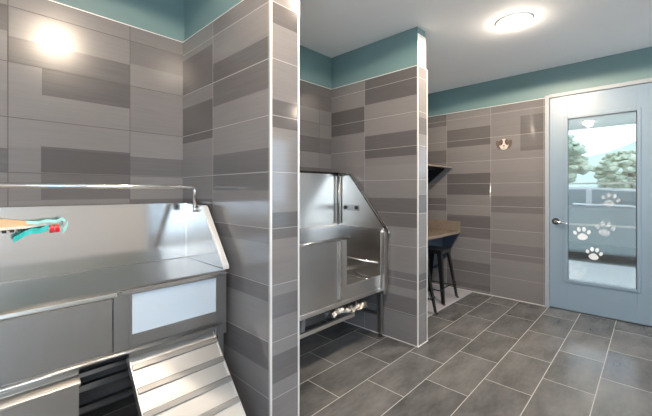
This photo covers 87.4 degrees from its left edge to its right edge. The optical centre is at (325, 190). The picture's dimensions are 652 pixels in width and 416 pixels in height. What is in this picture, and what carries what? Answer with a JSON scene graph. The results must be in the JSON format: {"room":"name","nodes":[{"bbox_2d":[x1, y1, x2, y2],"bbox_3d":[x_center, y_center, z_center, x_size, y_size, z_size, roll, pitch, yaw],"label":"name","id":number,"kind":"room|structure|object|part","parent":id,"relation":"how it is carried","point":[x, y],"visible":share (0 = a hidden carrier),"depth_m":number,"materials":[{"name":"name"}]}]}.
{"room":"dog washing room","nodes":[
{"label":"dog washing room","id":0,"kind":"room"},
{"bbox_2d":[0,0,331,415],"bbox_3d":[-0.795,-0.042,2.970,0.152,2.857,6.390,0,0,44],"label":"wall","id":1,"kind":"structure","parent":0,"point":[91,91],"depth_m":2.19,"materials":[{"name":"grey tile"}]},
{"bbox_3d":[-0.745,-1.119,2.921,0.012,0.005,6.390,0,0,44],"label":"edge trim","id":2,"kind":"part","parent":1,"relation":"part of","materials":[{"name":"white"}]},
{"bbox_2d":[428,164,452,183],"bbox_3d":[1.005,-0.180,4.391,0.481,0.332,1.839,0,0,44],"label":"wall shelf","id":3,"kind":"object","parent":1,"relation":"attached to","point":[434,171],"visible":0.17,"depth_m":5.02,"materials":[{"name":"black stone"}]},
{"bbox_2d":[428,219,459,267],"bbox_3d":[1.047,0.806,4.352,0.596,0.760,1.840,0,0,44],"label":"countertop","id":4,"kind":"structure","parent":1,"relation":"attached to","point":[443,233],"depth_m":4.86,"materials":[{"name":"beige wood"}]},
{"bbox_3d":[1.095,0.817,4.340,0.020,0.440,1.725,0,0,44],"label":"modesty panel","id":5,"kind":"part","parent":4,"relation":"part of","materials":[{"name":"blue laminate"}]},
{"bbox_2d":[428,228,459,239],"bbox_3d":[1.047,0.579,4.352,0.596,0.035,1.840,0,0,44],"label":"countertop","id":6,"kind":"structure","parent":4,"relation":"on","point":[432,233],"depth_m":4.61,"materials":[{"name":"brown wood"}]},
{"bbox_3d":[1.665,0.891,5.012,0.575,0.590,0.024,0,0,44],"label":"support panel","id":7,"kind":"part","parent":4,"relation":"part of","materials":[{"name":"blue laminate"}]},
{"bbox_2d":[183,0,298,415],"bbox_3d":[-0.615,-0.042,2.260,1.093,2.857,0.211,0,0,44],"label":"wall","id":8,"kind":"structure","parent":0,"point":[241,57],"depth_m":1.94,"materials":[{"name":"grey tile"}]},
{"bbox_3d":[-0.617,-1.119,2.263,1.087,0.005,0.199,0,0,44],"label":"tile edge trim","id":9,"kind":"part","parent":8,"relation":"part of","materials":[{"name":"white"}]},
{"bbox_3d":[-0.294,0.135,1.818,0.010,2.503,0.010,0,0,44],"label":"corner trim","id":10,"kind":"part","parent":8,"relation":"part of","materials":[{"name":"white metal"}]},
{"bbox_3d":[-0.160,0.135,1.959,0.010,2.503,0.010,0,0,44],"label":"corner trim","id":11,"kind":"part","parent":8,"relation":"part of","materials":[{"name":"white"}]},
{"bbox_2d":[80,292,651,415],"bbox_3d":[1.116,1.437,1.140,5.164,0.100,6.390,0,0,44],"label":"floor","id":12,"kind":"structure","parent":0,"point":[482,354],"depth_m":2.68,"materials":[{"name":"tile"}]},
{"bbox_2d":[0,183,228,415],"bbox_3d":[-1.344,0.674,1.737,0.749,1.425,1.491,0,0,44],"label":"tub","id":13,"kind":"object","parent":12,"relation":"on","point":[120,279],"visible":0.98,"depth_m":1.77,"materials":[{"name":"metal"}]},
{"bbox_2d":[0,219,61,233],"bbox_3d":[-1.661,0.178,1.656,0.054,0.102,0.595,0,0,44],"label":"caddy","id":14,"kind":"object","parent":13,"relation":"attached to","point":[5,224],"visible":0.84,"depth_m":1.73,"materials":[{"name":"beige wood"}]},
{"bbox_2d":[13,225,48,242],"bbox_3d":[-1.503,0.217,1.758,0.017,0.080,0.160,0,0,41],"label":"ribbon","id":15,"kind":"object","parent":14,"relation":"hanging from","point":[32,230],"visible":0.85,"depth_m":1.74,"materials":[{"name":"teal fabric"}]},
{"bbox_2d":[26,217,65,223],"bbox_3d":[-1.474,0.158,1.798,0.016,0.030,0.160,0,0,44],"label":"ribbon","id":16,"kind":"object","parent":14,"relation":"attached to","point":[61,218],"visible":1,"depth_m":1.80,"materials":[{"name":"teal fabric"}]},
{"bbox_2d":[48,224,59,232],"bbox_3d":[-1.440,0.199,1.808,0.042,0.042,0.048,0,0,44],"label":"spool","id":17,"kind":"object","parent":14,"relation":"hanging from","point":[52,228],"visible":1,"depth_m":1.79,"materials":[{"name":"red plastic"}]},
{"bbox_2d":[60,221,67,232],"bbox_3d":[-1.420,0.195,1.849,0.013,0.068,0.032,0,0,44],"label":"ribbon","id":18,"kind":"object","parent":14,"relation":"attached to","point":[64,228],"visible":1,"depth_m":1.84,"materials":[{"name":"teal"}]},
{"bbox_3d":[-1.349,1.029,1.233,0.052,0.475,0.755,0,0,44],"label":"drawer","id":19,"kind":"part","parent":13,"relation":"part of","materials":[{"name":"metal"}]},
{"bbox_3d":[-1.308,0.627,1.281,0.008,0.258,0.882,0,0,44],"label":"panel","id":20,"kind":"part","parent":13,"relation":"part of","materials":[{"name":"metal"}]},
{"bbox_3d":[-1.559,0.275,1.932,0.170,0.382,1.475,0,0,44],"label":"panel","id":21,"kind":"part","parent":13,"relation":"part of","materials":[{"name":"metal"}]},
{"bbox_3d":[-1.381,0.049,1.762,0.025,0.175,1.474,0,0,44],"label":"tether rail","id":22,"kind":"part","parent":13,"relation":"part of","materials":[{"name":"metal"}]},
{"bbox_3d":[-1.102,0.876,1.705,0.030,0.020,0.260,0,0,44],"label":"cross rail","id":23,"kind":"part","parent":13,"relation":"part of","materials":[{"name":"metal"}]},
{"bbox_3d":[-1.065,1.071,1.961,0.210,0.230,0.640,0,0,44],"label":"cross rail","id":24,"kind":"part","parent":13,"relation":"part of","materials":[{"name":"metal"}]},
{"bbox_3d":[-1.109,0.771,1.470,0.018,0.017,1.430,0,0,44],"label":"rail","id":25,"kind":"part","parent":13,"relation":"part of","materials":[{"name":"metal"}]},
{"bbox_3d":[-0.980,0.628,1.627,0.020,0.267,0.064,0,0,44],"label":"post","id":26,"kind":"part","parent":13,"relation":"part of","materials":[{"name":"metal"}]},
{"bbox_3d":[-0.794,0.600,1.819,0.008,0.194,0.440,0,0,44],"label":"door panel","id":27,"kind":"part","parent":13,"relation":"part of","materials":[{"name":"blue plastic"}]},
{"bbox_3d":[-0.777,0.665,1.839,0.020,0.342,0.521,0,0,44],"label":"door frame","id":28,"kind":"part","parent":13,"relation":"part of","materials":[{"name":"metal"}]},
{"bbox_3d":[-0.785,0.275,2.216,0.554,0.381,0.006,0,0,44],"label":"panel","id":29,"kind":"part","parent":13,"relation":"part of","materials":[{"name":"metal"}]},
{"bbox_3d":[-0.633,1.081,2.029,0.035,0.610,0.035,0,0,44],"label":"leg","id":30,"kind":"part","parent":13,"relation":"part of","materials":[{"name":"metal"}]},
{"bbox_2d":[126,327,245,415],"bbox_3d":[-0.626,1.093,1.651,0.577,0.612,0.450,0,0,44],"label":"ramp","id":31,"kind":"object","parent":12,"relation":"on","point":[189,375],"visible":0.99,"depth_m":1.73,"materials":[{"name":"metal"}]},
{"bbox_3d":[-0.780,1.105,1.491,0.577,0.589,0.006,0,0,44],"label":"rail","id":32,"kind":"part","parent":31,"relation":"part of","materials":[{"name":"metal"}]},
{"bbox_3d":[-0.473,1.105,1.812,0.577,0.589,0.006,0,0,44],"label":"rail","id":33,"kind":"part","parent":31,"relation":"part of","materials":[{"name":"metal"}]},
{"bbox_2d":[299,170,390,339],"bbox_3d":[-0.156,0.595,2.962,0.777,1.583,1.413,0,0,44],"label":"tub","id":34,"kind":"object","parent":12,"relation":"on","point":[343,238],"visible":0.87,"depth_m":3.27,"materials":[{"name":"metal"}]},
{"bbox_3d":[-0.399,0.084,3.184,0.120,0.545,1.399,0,0,44],"label":"panel","id":35,"kind":"part","parent":34,"relation":"part of","materials":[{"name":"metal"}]},
{"bbox_3d":[-0.350,-0.185,3.137,0.022,0.022,1.399,0,0,44],"label":"rod","id":36,"kind":"part","parent":34,"relation":"part of","materials":[{"name":"silver metal"}]},
{"bbox_3d":[-0.154,0.656,2.529,0.010,0.510,0.790,0,0,44],"label":"panel","id":37,"kind":"part","parent":34,"relation":"part of","materials":[{"name":"metal"}]},
{"bbox_3d":[-0.096,1.067,2.601,0.025,0.030,0.975,0,0,44],"label":"cross rail","id":38,"kind":"part","parent":34,"relation":"part of","materials":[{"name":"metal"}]},
{"bbox_3d":[0.119,0.647,2.795,0.016,0.478,0.033,0,0,44],"label":"gate post","id":39,"kind":"part","parent":34,"relation":"part of","materials":[{"name":"metal"}]},
{"bbox_2d":[299,224,382,284],"bbox_3d":[-0.151,0.631,2.950,0.578,0.550,1.403,0,0,44],"label":"basin","id":40,"kind":"object","parent":34,"relation":"in","point":[329,254],"depth_m":3.20,"materials":[{"name":"metal"}]},
{"bbox_3d":[0.140,0.659,2.848,0.034,0.505,0.064,0,0,44],"label":"gate post","id":41,"kind":"part","parent":34,"relation":"part of","materials":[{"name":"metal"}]},
{"bbox_2d":[324,300,366,317],"bbox_3d":[0.181,1.004,2.940,0.137,0.125,0.468,0,0,44],"label":"pipe","id":42,"kind":"object","parent":34,"relation":"on","point":[336,309],"depth_m":2.88,"materials":[{"name":"silver metal"}]},
{"bbox_2d":[343,204,358,210],"bbox_3d":[0.254,0.172,3.512,0.210,0.060,0.022,0,0,44],"label":"tap","id":43,"kind":"object","parent":34,"relation":"on","point":[346,207],"depth_m":3.52,"materials":[{"name":"metal"}]},
{"bbox_3d":[-0.049,0.686,3.042,0.518,0.016,1.077,0,0,44],"label":"rack rail","id":44,"kind":"part","parent":34,"relation":"part of","materials":[{"name":"metal"}]},
{"bbox_3d":[0.343,0.854,3.050,0.012,0.115,0.508,0,0,44],"label":"door sill","id":45,"kind":"part","parent":34,"relation":"part of","materials":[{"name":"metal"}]},
{"bbox_3d":[0.329,1.171,3.428,0.475,0.030,0.020,0,0,44],"label":"cross rail","id":46,"kind":"part","parent":34,"relation":"part of","materials":[{"name":"metal"}]},
{"bbox_3d":[0.362,0.104,3.430,0.640,0.585,0.008,0,0,44],"label":"panel","id":47,"kind":"part","parent":34,"relation":"part of","materials":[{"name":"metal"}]},
{"bbox_3d":[0.519,1.151,3.250,0.035,0.410,0.035,0,0,44],"label":"leg","id":48,"kind":"part","parent":34,"relation":"part of","materials":[{"name":"metal"}]},
{"bbox_3d":[0.538,0.676,3.217,0.062,0.580,0.064,0,0,44],"label":"post","id":49,"kind":"part","parent":34,"relation":"part of","materials":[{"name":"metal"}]},
{"bbox_2d":[428,257,438,314],"bbox_3d":[0.960,1.062,3.830,0.438,0.650,0.438,0,0,44],"label":"bar stool","id":50,"kind":"object","parent":12,"relation":"on","point":[432,298],"visible":0.13,"depth_m":3.82,"materials":[{"name":"black metal"}]},
{"bbox_2d":[428,284,471,316],"bbox_3d":[1.166,1.385,4.338,0.754,0.004,1.680,0,0,44],"label":"floor mat","id":51,"kind":"object","parent":12,"relation":"on","point":[450,297],"visible":0.21,"depth_m":4.43,"materials":[{"name":"grey fabric"}]},
{"bbox_2d":[428,245,458,305],"bbox_3d":[1.424,1.062,4.423,0.438,0.650,0.438,0,0,44],"label":"bar stool","id":52,"kind":"object","parent":51,"relation":"on","point":[432,250],"visible":0.7,"depth_m":4.33,"materials":[{"name":"black metal"}]},
{"bbox_3d":[1.419,1.062,4.638,0.076,0.624,0.150,0,0,-1],"label":"leg","id":53,"kind":"part","parent":52,"relation":"part of","materials":[{"name":"black metal"}]},
{"bbox_3d":[1.424,0.743,4.423,0.300,0.012,0.300,0,0,44],"label":"seat","id":54,"kind":"part","parent":52,"relation":"part of","materials":[{"name":"black metal"}]},
{"bbox_3d":[1.429,1.062,4.208,0.076,0.624,0.150,0,0,-1],"label":"leg","id":55,"kind":"part","parent":52,"relation":"part of","materials":[{"name":"black metal"}]},
{"bbox_3d":[1.639,1.062,4.428,0.150,0.624,0.076,0,0,-1],"label":"leg","id":56,"kind":"part","parent":52,"relation":"part of","materials":[{"name":"black metal"}]},
{"bbox_2d":[331,26,427,347],"bbox_3d":[0.499,-0.042,3.451,1.057,2.857,0.184,0,0,44],"label":"wall","id":57,"kind":"structure","parent":0,"point":[379,91],"depth_m":3.20,"materials":[{"name":"grey tile"}]},
{"bbox_3d":[0.497,-1.119,3.453,1.051,0.005,0.172,0,0,44],"label":"tile edge trim","id":58,"kind":"part","parent":57,"relation":"part of","materials":[{"name":"white"}]},
{"bbox_3d":[0.817,0.135,3.031,0.010,2.503,0.010,0,0,44],"label":"corner trim","id":59,"kind":"part","parent":57,"relation":"part of","materials":[{"name":"white metal"}]},
{"bbox_3d":[0.933,0.135,3.152,0.010,2.503,0.010,0,0,44],"label":"corner trim","id":60,"kind":"part","parent":57,"relation":"part of","materials":[{"name":"white metal"}]},
{"bbox_2d":[299,0,651,93],"bbox_3d":[1.123,-1.530,1.140,5.454,0.120,6.700,0,0,44],"label":"ceiling","id":61,"kind":"structure","parent":0,"point":[465,46],"depth_m":3.12,"materials":[{"name":"paint"}]},
{"bbox_2d":[495,12,533,29],"bbox_3d":[1.626,-1.466,2.950,0.290,0.008,0.290,0,0,44],"label":"recessed light","id":62,"kind":"object","parent":61,"relation":"in","point":[515,20],"visible":1,"depth_m":2.94,"materials":[{"name":"white paint"}]},
{"bbox_2d":[428,47,651,305],"bbox_3d":[3.382,-0.042,3.500,5.154,2.857,0.166,0,0,44],"label":"wall","id":63,"kind":"structure","parent":0,"point":[497,196],"depth_m":4.45,"materials":[{"name":"grey tile"}]},
{"bbox_2d":[428,219,459,230],"bbox_3d":[1.683,0.494,5.006,0.576,0.135,0.015,0,0,44],"label":"backsplash","id":64,"kind":"structure","parent":63,"relation":"attached to","point":[433,224],"depth_m":4.96,"materials":[{"name":"brown wood"}]},
{"bbox_3d":[3.333,-1.119,3.446,5.151,0.005,0.012,0,0,44],"label":"tile edge trim","id":65,"kind":"part","parent":63,"relation":"part of","materials":[{"name":"white"}]},
{"bbox_2d":[496,139,511,149],"bbox_3d":[2.305,-0.606,4.418,0.193,0.140,0.009,0,0,44],"label":"picture","id":66,"kind":"object","parent":63,"relation":"attached to","point":[503,144],"visible":1,"depth_m":4.42,"materials":[{"name":"brown"}]},
{"bbox_2d":[545,78,651,306],"bbox_3d":[3.051,0.119,3.780,1.046,2.535,0.140,0,0,44],"label":"trim","id":67,"kind":"structure","parent":63,"relation":"attached to","point":[647,80],"depth_m":4.07,"materials":[{"name":"grey paint"}]},
{"bbox_2d":[550,82,651,325],"bbox_3d":[3.007,0.136,3.737,0.945,2.478,0.112,0,0,44],"label":"door","id":68,"kind":"structure","parent":63,"relation":"in","point":[634,305],"depth_m":3.76,"materials":[{"name":"blue paint"}]},
{"bbox_2d":[550,306,651,326],"bbox_3d":[3.058,1.385,3.787,1.030,0.008,0.120,0,0,44],"label":"trim","id":69,"kind":"structure","parent":63,"relation":"attached to","point":[550,306],"depth_m":3.72,"materials":[{"name":"grey"}]},
{"label":"outside","id":70,"kind":"structure","parent":0,"visible":0},
{"bbox_2d":[569,251,635,267],"bbox_3d":[22.457,1.486,23.459,60.000,0.080,55.050,0,0,44],"label":"ground","id":71,"kind":"structure","parent":70,"point":[575,256],"depth_m":7.20,"materials":[{"name":"black asphalt"}]},
{"bbox_2d":[569,134,593,182],"bbox_3d":[9.350,-0.584,14.609,3.418,4.076,3.155,0,0,44],"label":"tree","id":72,"kind":"object","parent":71,"relation":"on","point":[578,163],"visible":0.17,"depth_m":13.43,"materials":[{"name":"green plant"}]},
{"bbox_2d":[569,186,635,257],"bbox_3d":[6.063,0.666,7.503,4.618,1.560,1.775,0,0,44],"label":"fence","id":73,"kind":"object","parent":71,"relation":"on","point":[587,205],"visible":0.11,"depth_m":6.82,"materials":[{"name":"grey paint"}]},
{"bbox_3d":[6.102,0.366,6.264,2.553,0.240,0.040,0,0,44],"label":"shoulder trim","id":74,"kind":"part","parent":73,"relation":"part of","materials":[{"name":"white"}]},
{"bbox_2d":[591,149,635,188],"bbox_3d":[12.664,-0.151,14.093,2.803,3.215,2.678,0,0,44],"label":"tree","id":75,"kind":"object","parent":71,"relation":"on","point":[611,163],"visible":0.61,"depth_m":14.03,"materials":[{"name":"green plant"}]},
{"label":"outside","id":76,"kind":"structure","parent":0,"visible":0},
{"bbox_2d":[569,141,635,187],"bbox_3d":[36.078,-3.001,45.063,70.200,8.894,25.000,0,0,44],"label":"sky","id":77,"kind":"structure","parent":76,"point":[594,160],"depth_m":41.86,"materials":[{"name":"white"}]},
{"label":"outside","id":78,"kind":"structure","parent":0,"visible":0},
{"bbox_2d":[569,112,635,130],"bbox_3d":[5.015,-1.679,5.962,7.000,0.270,5.650,0,0,44],"label":"porch roof","id":79,"kind":"structure","parent":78,"point":[623,118],"depth_m":7.57,"materials":[{"name":"beige"}]},
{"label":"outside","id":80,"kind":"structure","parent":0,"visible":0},
{"bbox_2d":[569,260,635,287],"bbox_3d":[4.237,1.419,5.149,9.000,0.055,3.400,0,0,44],"label":"sidewalk","id":81,"kind":"structure","parent":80,"point":[623,276],"depth_m":5.75,"materials":[{"name":"concrete"}]},
{"bbox_2d":[569,182,635,228],"bbox_3d":[4.195,0.614,6.117,4.200,1.555,0.040,0,0,44],"label":"railing","id":82,"kind":"object","parent":81,"relation":"on","point":[633,227],"visible":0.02,"depth_m":5.66,"materials":[{"name":"beige metal"}]},
{"bbox_3d":[4.195,0.582,6.117,4.200,0.030,0.040,0,0,44],"label":"rail","id":83,"kind":"part","parent":82,"relation":"part of","materials":[{"name":"silver"}]},
{"bbox_3d":[4.195,-0.129,6.117,4.200,0.030,0.040,0,0,44],"label":"rail","id":84,"kind":"part","parent":82,"relation":"part of","materials":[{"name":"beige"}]}
]}

